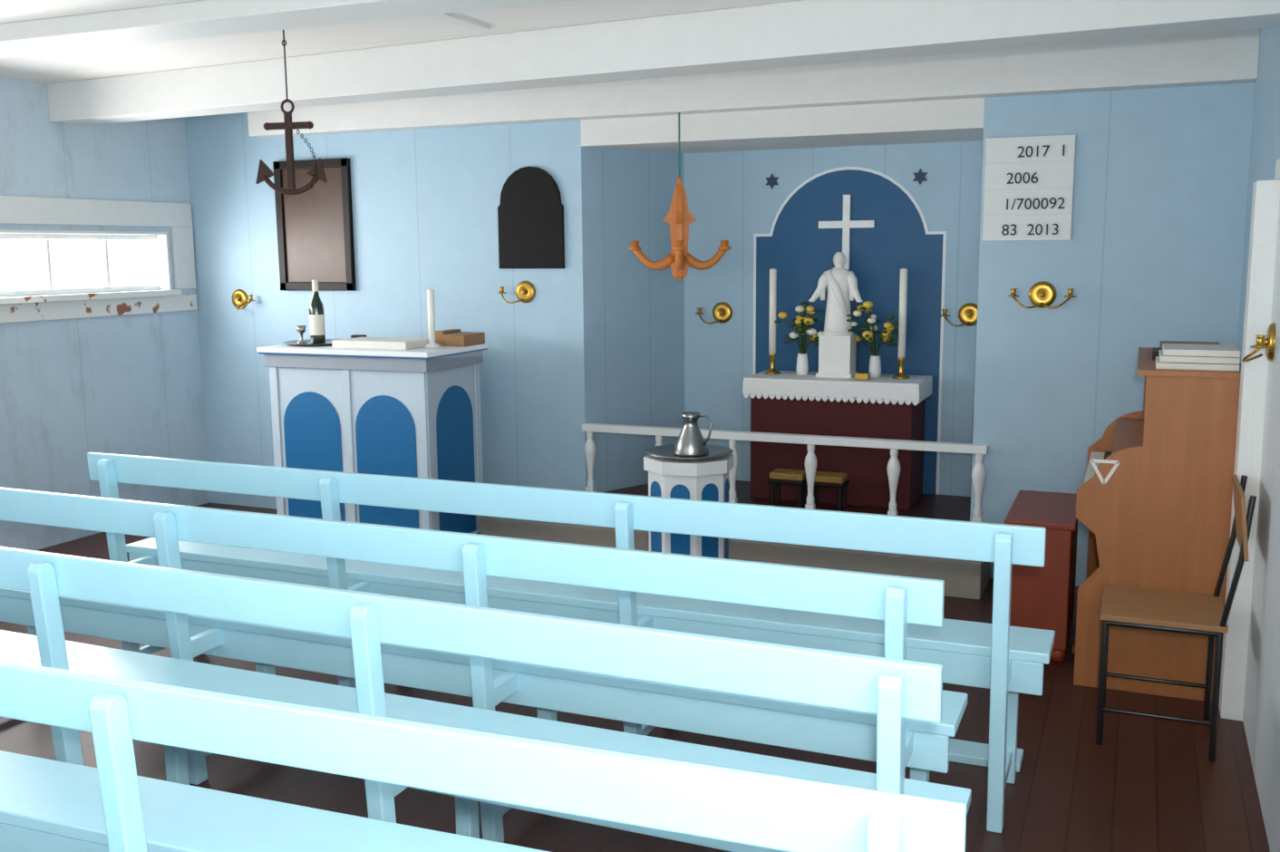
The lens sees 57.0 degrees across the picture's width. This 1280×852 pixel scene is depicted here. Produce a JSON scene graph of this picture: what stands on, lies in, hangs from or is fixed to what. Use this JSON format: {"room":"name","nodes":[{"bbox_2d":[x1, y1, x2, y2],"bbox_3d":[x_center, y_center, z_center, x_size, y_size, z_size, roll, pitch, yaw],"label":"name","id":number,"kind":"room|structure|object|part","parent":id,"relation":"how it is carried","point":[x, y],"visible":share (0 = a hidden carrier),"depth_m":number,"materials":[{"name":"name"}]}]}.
{"room":"small church interior","nodes":[
{"label":"small church interior","id":0,"kind":"room"},
{"bbox_2d":[0,77,209,550],"bbox_3d":[-4.474,-0.175,3.755,0.160,2.510,8.520,3,9,23],"label":"wall","id":1,"kind":"structure","parent":0,"point":[127,384],"depth_m":6.70,"materials":[{"name":"blue wood"}]},
{"bbox_2d":[0,195,197,323],"bbox_3d":[-3.502,-0.817,5.951,0.250,0.750,3.235,3,9,23],"label":"window","id":2,"kind":"structure","parent":1,"relation":"in","point":[75,263],"depth_m":6.78,"materials":[{"name":"white"}]},
{"bbox_2d":[0,0,799,84],"bbox_3d":[-1.695,-1.315,2.390,6.220,0.100,8.520,3,9,23],"label":"ceiling","id":3,"kind":"structure","parent":0,"point":[152,57],"depth_m":4.98,"materials":[{"name":"white wood"}]},
{"bbox_2d":[0,0,579,58],"bbox_3d":[-1.736,-1.195,2.306,5.900,0.110,4.380,3,9,23],"label":"crossbeam","id":4,"kind":"object","parent":3,"relation":"attached to","point":[205,18],"visible":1,"depth_m":4.37,"materials":[{"name":"white wood"}]},
{"bbox_2d":[255,29,327,194],"bbox_3d":[-1.390,-1.258,4.643,0.300,0.685,0.042,1,9,13],"label":"anchor","id":5,"kind":"object","parent":3,"relation":"hanging from","point":[264,173],"visible":0.97,"depth_m":4.66,"materials":[{"name":"metal"}]},
{"bbox_2d":[430,13,490,30],"bbox_3d":[-1.114,-1.468,3.755,0.060,0.012,2.420,3,9,23],"label":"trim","id":6,"kind":"structure","parent":3,"relation":"attached to","point":[450,17],"depth_m":4.68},
{"bbox_2d":[47,0,1279,126],"bbox_3d":[-0.531,-1.583,5.125,5.939,0.200,0.259,4,10,28],"label":"crossbeam","id":7,"kind":"object","parent":3,"relation":"attached to","point":[801,33],"visible":1,"depth_m":4.69,"materials":[{"name":"white wood"}]},
{"bbox_2d":[247,28,1260,137],"bbox_3d":[0.155,-1.701,5.972,5.300,0.230,0.130,3,9,23],"label":"beam","id":8,"kind":"structure","parent":3,"relation":"attached to","point":[1226,57],"depth_m":5.57,"materials":[{"name":"white wood"}]},
{"bbox_2d":[628,112,731,280],"bbox_3d":[0.201,-1.164,5.997,0.397,0.840,0.396,-8,11,-41],"label":"chandelier","id":9,"kind":"object","parent":8,"relation":"hanging from","point":[679,217],"visible":1,"depth_m":6.01,"materials":[{"name":"orange wood"}]},
{"bbox_2d":[0,502,1270,851],"bbox_3d":[-1.536,1.227,3.098,6.220,0.120,9.220,3,9,23],"label":"floor","id":10,"kind":"structure","parent":0,"point":[1151,784],"depth_m":3.61,"materials":[{"name":"brown wood"}]},
{"bbox_2d":[256,280,488,534],"bbox_3d":[-1.434,-0.066,6.415,1.075,1.452,0.610,3,9,23],"label":"pulpit","id":11,"kind":"object","parent":10,"relation":"on","point":[359,403],"visible":0.84,"depth_m":6.18,"materials":[{"name":"white wood"}]},
{"bbox_2d":[282,325,339,346],"bbox_3d":[-1.765,-0.500,6.468,0.380,0.101,0.380,3,9,23],"label":"tray","id":12,"kind":"object","parent":11,"relation":"on","point":[317,333],"depth_m":6.38,"materials":[{"name":"grey metal"}]},
{"bbox_2d":[309,280,325,344],"bbox_3d":[-1.754,-0.619,6.389,0.082,0.345,0.080,3,9,23],"label":"bottle","id":13,"kind":"object","parent":11,"relation":"on","point":[316,311],"depth_m":6.36,"materials":[{"name":"green glass"}]},
{"bbox_2d":[424,287,440,348],"bbox_3d":[-1.094,-0.570,6.181,0.090,0.312,0.088,3,9,23],"label":"candle","id":14,"kind":"object","parent":11,"relation":"on","point":[431,342],"depth_m":6.17,"materials":[{"name":"white wax"}]},
{"bbox_2d":[0,659,966,851],"bbox_3d":[-1.096,0.836,2.346,3.410,0.870,0.433,3,9,20],"label":"pew","id":15,"kind":"object","parent":10,"relation":"on","point":[46,805],"visible":1,"depth_m":1.93,"materials":[{"name":"paint"}]},
{"bbox_2d":[0,487,967,843],"bbox_3d":[-0.820,0.666,3.462,3.410,0.870,0.433,3,9,23],"label":"pew","id":16,"kind":"object","parent":10,"relation":"on","point":[899,601],"visible":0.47,"depth_m":3.12,"materials":[{"name":"paint"}]},
{"bbox_2d":[0,546,971,851],"bbox_3d":[-0.959,0.746,2.935,3.410,0.870,0.433,3,9,23],"label":"pew","id":17,"kind":"object","parent":10,"relation":"on","point":[894,690],"visible":0.46,"depth_m":2.56,"materials":[{"name":"paint"}]},
{"bbox_2d":[87,452,1055,833],"bbox_3d":[-0.398,0.579,4.018,3.410,0.870,0.598,3,9,23],"label":"pew","id":18,"kind":"object","parent":10,"relation":"on","point":[1004,659],"visible":0.59,"depth_m":3.62,"materials":[{"name":"paint"}]},
{"bbox_2d":[643,411,733,559],"bbox_3d":[0.226,0.364,5.452,0.410,0.858,0.410,3,9,23],"label":"font","id":19,"kind":"object","parent":10,"relation":"on","point":[690,468],"visible":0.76,"depth_m":5.31,"materials":[{"name":"white paint"}]},
{"bbox_3d":[0.223,0.038,5.403,0.410,0.198,0.410,3,9,23],"label":"dish","id":20,"kind":"part","parent":19,"relation":"part of","materials":[{"name":"grey metal"}]},
{"bbox_2d":[479,479,990,600],"bbox_3d":[0.557,0.532,6.379,2.630,0.254,1.100,3,9,23],"label":"platform","id":21,"kind":"object","parent":10,"relation":"on","point":[969,579],"visible":0.41,"depth_m":5.81,"materials":[{"name":"brown wood"}]},
{"bbox_2d":[581,422,988,522],"bbox_3d":[0.681,0.239,6.100,2.145,0.405,0.066,3,9,23],"label":"altar rail","id":22,"kind":"object","parent":21,"relation":"on","point":[978,473],"visible":0.79,"depth_m":5.99,"materials":[{"name":"white paint"}]},
{"bbox_2d":[767,468,849,511],"bbox_3d":[0.884,0.336,6.188,0.400,0.185,0.140,3,9,23],"label":"stools","id":23,"kind":"object","parent":21,"relation":"on","point":[839,480],"visible":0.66,"depth_m":6.15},
{"bbox_2d":[742,252,932,509],"bbox_3d":[1.070,-0.270,6.364,0.946,1.328,0.424,3,9,23],"label":"altar","id":24,"kind":"object","parent":21,"relation":"on","point":[837,399],"visible":1,"depth_m":6.27,"materials":[{"name":"fabric"}]},
{"bbox_2d":[764,268,780,374],"bbox_3d":[0.732,-0.580,6.496,0.090,0.587,0.088,3,9,23],"label":"candle","id":25,"kind":"object","parent":24,"relation":"on","point":[772,354],"depth_m":6.48,"materials":[{"name":"white wax"}]},
{"bbox_2d":[892,268,910,378],"bbox_3d":[1.386,-0.544,6.222,0.090,0.587,0.088,3,9,23],"label":"candle","id":26,"kind":"object","parent":24,"relation":"on","point":[901,357],"depth_m":6.21,"materials":[{"name":"white wax"}]},
{"bbox_2d":[1004,490,1078,661],"bbox_3d":[1.649,0.599,4.824,0.260,0.555,0.610,3,9,23],"label":"cabinet","id":27,"kind":"object","parent":10,"relation":"on","point":[1042,597],"depth_m":4.56,"materials":[{"name":"red wood"}]},
{"bbox_2d":[1072,340,1241,702],"bbox_3d":[2.005,0.283,4.601,0.525,1.240,1.000,3,9,23],"label":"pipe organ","id":28,"kind":"object","parent":10,"relation":"on","point":[1154,497],"visible":0.95,"depth_m":4.15,"materials":[{"name":"brown wood"}]},
{"bbox_2d":[1152,340,1240,371],"bbox_3d":[2.087,-0.287,4.457,0.270,0.070,0.859,3,9,23],"label":"books","id":29,"kind":"object","parent":28,"relation":"on","point":[1209,356],"depth_m":4.08,"materials":[{"name":"paper"}]},
{"bbox_2d":[1095,475,1256,761],"bbox_3d":[1.730,0.597,3.839,0.419,0.851,0.370,3,9,23],"label":"chair","id":30,"kind":"object","parent":10,"relation":"on","point":[1198,614],"visible":1,"depth_m":3.77,"materials":[{"name":"brown wood"}]},
{"bbox_2d":[184,82,1254,586],"bbox_3d":[0.081,-0.658,6.708,6.220,2.510,0.860,3,9,23],"label":"wall","id":31,"kind":"structure","parent":0,"point":[1154,253],"depth_m":6.48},
{"bbox_2d":[232,289,255,310],"bbox_3d":[-2.456,-0.779,7.254,0.215,0.124,0.089,3,9,23],"label":"sconce","id":32,"kind":"object","parent":31,"relation":"attached to","point":[240,300],"visible":1,"depth_m":7.29,"materials":[{"name":"gold metal"}]},
{"bbox_2d":[272,157,356,290],"bbox_3d":[-1.934,-1.190,6.998,0.536,0.766,0.028,3,9,23],"label":"picture frame","id":33,"kind":"object","parent":31,"relation":"attached to","point":[315,227],"visible":0.96,"depth_m":6.99,"materials":[{"name":"brown wood"}]},
{"bbox_2d":[496,281,535,303],"bbox_3d":[-0.692,-0.739,6.505,0.215,0.124,0.089,3,9,23],"label":"sconce","id":34,"kind":"object","parent":31,"relation":"attached to","point":[525,290],"visible":1,"depth_m":6.51,"materials":[{"name":"gold metal"}]},
{"bbox_2d":[497,166,564,268],"bbox_3d":[-0.598,-1.137,6.438,0.400,0.550,0.022,3,9,23],"label":"plaque","id":35,"kind":"object","parent":31,"relation":"attached to","point":[530,209],"visible":1,"depth_m":6.42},
{"bbox_2d":[695,301,732,323],"bbox_3d":[0.419,-0.653,6.812,0.215,0.124,0.089,3,9,23],"label":"sconce","id":36,"kind":"object","parent":31,"relation":"attached to","point":[722,312],"visible":1,"depth_m":6.82,"materials":[{"name":"gold metal"}]},
{"bbox_2d":[765,168,927,189],"bbox_3d":[1.118,-1.351,6.450,0.896,0.088,0.006,3,9,23],"label":"stars","id":37,"kind":"object","parent":31,"relation":"attached to","point":[771,180],"depth_m":6.30,"materials":[{"name":"blue paint"}]},
{"bbox_2d":[818,194,874,269],"bbox_3d":[1.133,-1.064,6.471,0.310,0.405,0.022,3,9,23],"label":"cross","id":38,"kind":"object","parent":31,"relation":"attached to","point":[846,224],"visible":0.89,"depth_m":6.46,"materials":[{"name":"white paint"}]},
{"bbox_2d":[752,166,946,494],"bbox_3d":[1.144,-0.533,6.565,1.072,1.786,0.007,3,9,23],"label":"altarpiece","id":39,"kind":"object","parent":31,"relation":"attached to","point":[800,251],"depth_m":6.47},
{"bbox_2d":[940,302,977,326],"bbox_3d":[1.703,-0.592,6.272,0.215,0.124,0.089,3,9,23],"label":"sconce","id":40,"kind":"object","parent":31,"relation":"attached to","point":[967,313],"visible":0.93,"depth_m":6.28,"materials":[{"name":"gold metal"}]},
{"bbox_2d":[982,134,1076,241],"bbox_3d":[1.787,-1.092,5.425,0.390,0.470,0.021,3,9,23],"label":"hymn board","id":41,"kind":"object","parent":31,"relation":"attached to","point":[1029,180],"visible":1,"depth_m":5.42,"materials":[{"name":"white wood"}]},
{"bbox_2d":[1007,281,1076,309],"bbox_3d":[1.853,-0.605,5.437,0.306,0.124,0.089,3,9,23],"label":"sconce","id":42,"kind":"object","parent":31,"relation":"attached to","point":[1042,294],"visible":1,"depth_m":5.46,"materials":[{"name":"gold metal"}]},
{"bbox_2d":[1237,26,1279,363],"bbox_3d":[1.107,0.127,1.413,0.160,2.510,8.520,3,9,23],"label":"wall","id":43,"kind":"structure","parent":0,"point":[1265,150],"depth_m":4.56,"materials":[{"name":"wood"}]},
{"bbox_2d":[1218,158,1279,851],"bbox_3d":[1.589,0.231,2.882,0.083,1.860,2.420,3,9,23],"label":"panelling","id":44,"kind":"object","parent":43,"relation":"attached to","point":[1249,693],"visible":1,"depth_m":3.77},
{"bbox_2d":[1241,322,1276,362],"bbox_3d":[1.926,-0.259,3.667,0.089,0.124,0.215,3,9,23],"label":"sconce","id":45,"kind":"object","parent":44,"relation":"attached to","point":[1268,343],"visible":1,"depth_m":3.65,"materials":[{"name":"gold metal"}]}
]}

